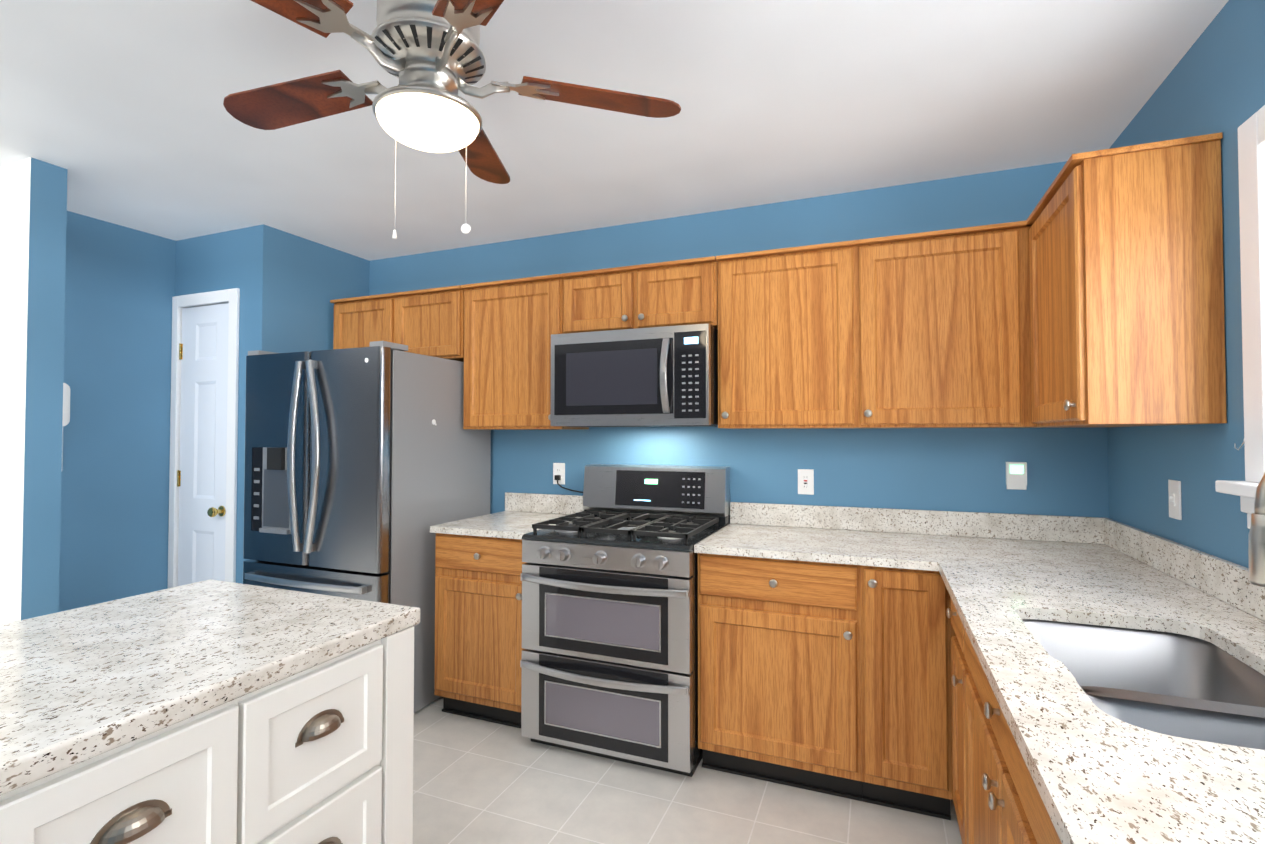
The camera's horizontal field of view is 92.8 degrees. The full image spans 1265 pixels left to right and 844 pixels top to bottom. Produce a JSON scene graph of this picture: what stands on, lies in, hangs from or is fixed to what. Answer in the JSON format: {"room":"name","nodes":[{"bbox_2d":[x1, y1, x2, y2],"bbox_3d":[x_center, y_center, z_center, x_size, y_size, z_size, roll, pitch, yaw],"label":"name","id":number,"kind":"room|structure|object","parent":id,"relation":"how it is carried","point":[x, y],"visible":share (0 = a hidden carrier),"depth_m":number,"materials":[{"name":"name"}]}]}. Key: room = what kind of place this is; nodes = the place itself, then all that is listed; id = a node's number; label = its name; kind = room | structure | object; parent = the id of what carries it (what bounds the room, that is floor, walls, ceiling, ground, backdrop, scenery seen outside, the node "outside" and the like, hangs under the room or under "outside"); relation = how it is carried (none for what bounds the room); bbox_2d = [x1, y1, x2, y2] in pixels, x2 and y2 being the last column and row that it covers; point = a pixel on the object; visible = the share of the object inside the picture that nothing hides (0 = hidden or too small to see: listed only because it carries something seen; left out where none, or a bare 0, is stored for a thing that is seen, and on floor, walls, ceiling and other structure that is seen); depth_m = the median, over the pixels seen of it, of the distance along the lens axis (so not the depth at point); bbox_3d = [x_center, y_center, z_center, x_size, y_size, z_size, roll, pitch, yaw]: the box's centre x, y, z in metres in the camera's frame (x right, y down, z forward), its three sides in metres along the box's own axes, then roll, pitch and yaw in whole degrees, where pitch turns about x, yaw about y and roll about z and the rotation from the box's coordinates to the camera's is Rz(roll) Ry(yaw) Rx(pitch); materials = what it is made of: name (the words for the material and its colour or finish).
{"room":"kitchen","nodes":[
{"label":"kitchen","id":0,"kind":"room"},
{"bbox_2d":[0,157,67,624],"bbox_3d":[-3.844,0.175,3.059,3.060,2.480,0.120,-1,-1,22],"label":"wall","id":1,"kind":"structure","parent":0,"point":[33,206],"depth_m":2.48,"materials":[{"name":"blue paint"}]},
{"bbox_2d":[59,211,175,611],"bbox_3d":[-2.713,0.184,3.479,0.100,2.480,1.510,-1,-1,22],"label":"wall","id":2,"kind":"structure","parent":0,"point":[120,281],"depth_m":3.22,"materials":[{"name":"blue paint"}]},
{"bbox_2d":[61,383,69,470],"bbox_3d":[-2.831,0.027,2.972,0.062,0.446,0.090,-1,-1,22],"label":"wall phone","id":3,"kind":"object","parent":2,"relation":"attached to","point":[66,405],"visible":0.23,"depth_m":2.98,"materials":[{"name":"white plastic"}]},
{"bbox_2d":[175,224,280,583],"bbox_3d":[-2.300,0.183,3.392,0.730,2.480,0.100,-1,-1,22],"label":"wall","id":4,"kind":"structure","parent":0,"point":[246,261],"depth_m":3.28,"materials":[{"name":"blue paint"}]},
{"bbox_2d":[177,303,228,585],"bbox_3d":[-2.415,0.376,3.368,0.438,2.068,0.103,-1,-1,22],"label":"door leaf","id":5,"kind":"structure","parent":4,"relation":"in","point":[201,472],"depth_m":3.40,"materials":[{"name":"white paint"}]},
{"bbox_2d":[168,288,239,587],"bbox_3d":[-2.386,0.348,3.411,0.551,2.150,0.113,-1,-1,22],"label":"door frame","id":6,"kind":"structure","parent":4,"relation":"attached to","point":[231,297],"depth_m":3.34,"materials":[{"name":"white wood"}]},
{"bbox_2d":[279,231,369,352],"bbox_3d":[-1.871,0.187,3.611,0.100,2.480,0.630,-1,-1,22],"label":"wall","id":7,"kind":"structure","parent":0,"point":[315,278],"depth_m":3.51,"materials":[{"name":"blue paint"}]},
{"bbox_2d":[0,0,1228,260],"bbox_3d":[-2.398,-1.153,1.280,7.300,0.100,5.600,-1,-1,22],"label":"ceiling","id":8,"kind":"structure","parent":0,"point":[118,112],"depth_m":2.09,"materials":[{"name":"white paint"}]},
{"bbox_2d":[223,0,680,238],"bbox_3d":[-0.553,-0.775,1.505,1.232,0.644,1.270,-1,-1,22],"label":"ceiling fan","id":9,"kind":"object","parent":8,"relation":"hanging from","point":[429,54],"visible":1,"depth_m":1.46,"materials":[{"name":"brown wood"}]},
{"bbox_2d":[413,697,961,843],"bbox_3d":[-2.398,1.426,1.224,7.300,0.100,5.600,-1,-1,22],"label":"floor","id":10,"kind":"structure","parent":0,"point":[476,781],"depth_m":2.20,"materials":[{"name":"tile"}]},
{"bbox_2d":[0,626,413,843],"bbox_3d":[-1.185,0.934,0.925,0.800,0.872,1.540,-1,-1,22],"label":"kitchen island","id":11,"kind":"object","parent":10,"relation":"on","point":[322,753],"visible":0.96,"depth_m":1.14,"materials":[{"name":"white paint"}]},
{"bbox_2d":[0,579,419,795],"bbox_3d":[-1.204,0.477,0.943,0.804,0.041,1.584,-1,-1,22],"label":"island countertop","id":12,"kind":"structure","parent":11,"relation":"on","point":[80,685],"depth_m":1.19,"materials":[{"name":"white stone"}]},
{"bbox_2d":[243,341,490,712],"bbox_3d":[-1.398,0.531,3.229,0.918,1.777,0.899,-1,-1,22],"label":"refrigerator","id":13,"kind":"object","parent":10,"relation":"on","point":[365,468],"visible":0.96,"depth_m":2.88,"materials":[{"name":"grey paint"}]},
{"bbox_2d":[434,533,526,727],"bbox_3d":[-0.596,0.974,3.061,0.540,0.883,0.653,-1,-1,22],"label":"base cabinet","id":14,"kind":"object","parent":10,"relation":"on","point":[478,625],"visible":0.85,"depth_m":2.80,"materials":[{"name":"brown wood"}]},
{"bbox_2d":[430,492,583,539],"bbox_3d":[-0.595,0.465,3.075,0.543,0.134,0.645,-1,-1,22],"label":"countertop","id":15,"kind":"structure","parent":14,"relation":"on","point":[522,510],"depth_m":3.18,"materials":[{"name":"white stone"}]},
{"bbox_2d":[520,464,729,776],"bbox_3d":[-0.012,0.813,2.764,0.758,1.192,0.766,-1,-1,22],"label":"gas range","id":16,"kind":"object","parent":10,"relation":"on","point":[609,660],"visible":1,"depth_m":2.49,"materials":[{"name":"silver metal"}]},
{"bbox_2d":[698,553,955,819],"bbox_3d":[1.073,0.960,2.382,1.526,0.883,0.653,-1,-1,22],"label":"base cabinet","id":17,"kind":"object","parent":10,"relation":"on","point":[834,679],"visible":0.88,"depth_m":2.21,"materials":[{"name":"brown wood"}]},
{"bbox_2d":[694,502,929,570],"bbox_3d":[0.760,0.454,2.525,0.852,0.134,0.645,-1,-1,22],"label":"countertop","id":18,"kind":"structure","parent":17,"relation":"on","point":[878,537],"depth_m":2.61,"materials":[{"name":"white stone"}]},
{"bbox_2d":[946,599,1061,843],"bbox_3d":[1.297,0.946,1.747,0.627,0.884,0.358,-1,-1,22],"label":"base cabinet","id":19,"kind":"object","parent":10,"relation":"on","point":[997,799],"visible":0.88,"depth_m":1.67,"materials":[{"name":"brown wood"}]},
{"bbox_2d":[918,473,1264,843],"bbox_3d":[0.909,0.367,0.862,0.677,0.675,3.617,-1,-1,22],"label":"countertop","id":20,"kind":"structure","parent":19,"relation":"on","point":[1124,667],"depth_m":1.30,"materials":[{"name":"white stone"}]},
{"bbox_2d":[369,161,1108,517],"bbox_3d":[0.119,0.178,3.197,4.100,2.480,0.100,-1,-1,22],"label":"wall","id":21,"kind":"structure","parent":0,"point":[957,469],"depth_m":2.85,"materials":[{"name":"blue paint"}]},
{"bbox_2d":[330,285,461,360],"bbox_3d":[-1.295,-0.533,3.556,0.940,0.384,0.322,-1,-1,22],"label":"upper cabinet","id":22,"kind":"object","parent":21,"relation":"attached to","point":[428,321],"depth_m":3.38,"materials":[{"name":"brown wood"}]},
{"bbox_2d":[461,274,588,429],"bbox_3d":[-0.576,-0.346,3.259,0.602,0.770,0.322,-1,-1,22],"label":"upper cabinet","id":23,"kind":"object","parent":21,"relation":"attached to","point":[508,326],"depth_m":3.12,"materials":[{"name":"brown wood"}]},
{"bbox_2d":[553,463,582,492],"bbox_3d":[-0.338,0.308,3.308,0.232,0.163,0.030,-1,-1,22],"label":"electrical outlet","id":24,"kind":"object","parent":21,"relation":"attached to","point":[558,473],"visible":0.96,"depth_m":3.34,"materials":[{"name":"white plastic"}]},
{"bbox_2d":[562,256,717,333],"bbox_3d":[0.070,-0.584,3.002,0.786,0.305,0.322,-1,-1,22],"label":"upper cabinet","id":25,"kind":"object","parent":21,"relation":"attached to","point":[678,292],"depth_m":2.84,"materials":[{"name":"brown wood"}]},
{"bbox_2d":[551,323,717,426],"bbox_3d":[0.037,-0.199,2.917,0.779,0.442,0.487,-1,-1,22],"label":"over-the-range microwave","id":26,"kind":"object","parent":25,"relation":"attached to","point":[665,376],"visible":0.98,"depth_m":2.73,"materials":[{"name":"silver metal"}]},
{"bbox_2d":[717,238,877,428],"bbox_3d":[0.742,-0.357,2.724,0.657,0.770,0.322,-1,-1,22],"label":"upper cabinet","id":27,"kind":"object","parent":21,"relation":"attached to","point":[797,329],"depth_m":2.57,"materials":[{"name":"brown wood"}]},
{"bbox_2d":[798,469,813,494],"bbox_3d":[0.819,0.283,2.849,0.072,0.118,0.010,-1,-1,22],"label":"outlet","id":28,"kind":"object","parent":21,"relation":"attached to","point":[805,481],"visible":1,"depth_m":2.85,"materials":[{"name":"white plastic"}]},
{"bbox_2d":[878,221,1025,427],"bbox_3d":[1.216,-0.362,2.531,0.646,0.770,0.322,-1,-1,22],"label":"upper cabinet","id":29,"kind":"object","parent":21,"relation":"attached to","point":[930,329],"depth_m":2.35,"materials":[{"name":"brown wood"}]},
{"bbox_2d":[1006,462,1026,489],"bbox_3d":[1.607,0.225,2.523,0.073,0.114,0.022,-1,-1,22],"label":"thermostat","id":30,"kind":"object","parent":21,"relation":"attached to","point":[1016,475],"visible":0.98,"depth_m":2.52,"materials":[{"name":"white plastic"}]},
{"bbox_2d":[1108,0,1264,567],"bbox_3d":[0.937,0.107,-0.103,0.100,2.480,5.400,-1,-1,22],"label":"wall","id":31,"kind":"structure","parent":0,"point":[1213,82],"depth_m":1.67,"materials":[{"name":"blue paint"}]},
{"bbox_2d":[505,492,1264,620],"bbox_3d":[-0.092,0.410,1.268,2.837,0.104,3.617,-1,-1,22],"label":"backsplash","id":32,"kind":"structure","parent":31,"relation":"attached to","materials":[{"name":"white stone"}]},
{"bbox_2d":[1025,132,1226,426],"bbox_3d":[1.514,-0.374,1.930,0.348,0.771,0.602,-1,-1,22],"label":"upper cabinet","id":33,"kind":"object","parent":31,"relation":"attached to","point":[1127,319],"visible":0.98,"depth_m":1.67,"materials":[{"name":"brown wood"}]},
{"bbox_2d":[1168,480,1181,519],"bbox_3d":[1.675,0.240,1.868,0.016,0.118,0.072,-1,-1,22],"label":"light switch","id":34,"kind":"object","parent":31,"relation":"attached to","point":[1174,492],"visible":1,"depth_m":1.86,"materials":[{"name":"white plastic"}]},
{"bbox_2d":[1215,105,1264,528],"bbox_3d":[1.309,-0.248,0.908,0.165,0.995,1.290,-1,-1,22],"label":"window","id":35,"kind":"structure","parent":31,"relation":"in","point":[1251,149],"depth_m":1.44,"materials":[{"name":"white"}]}
]}

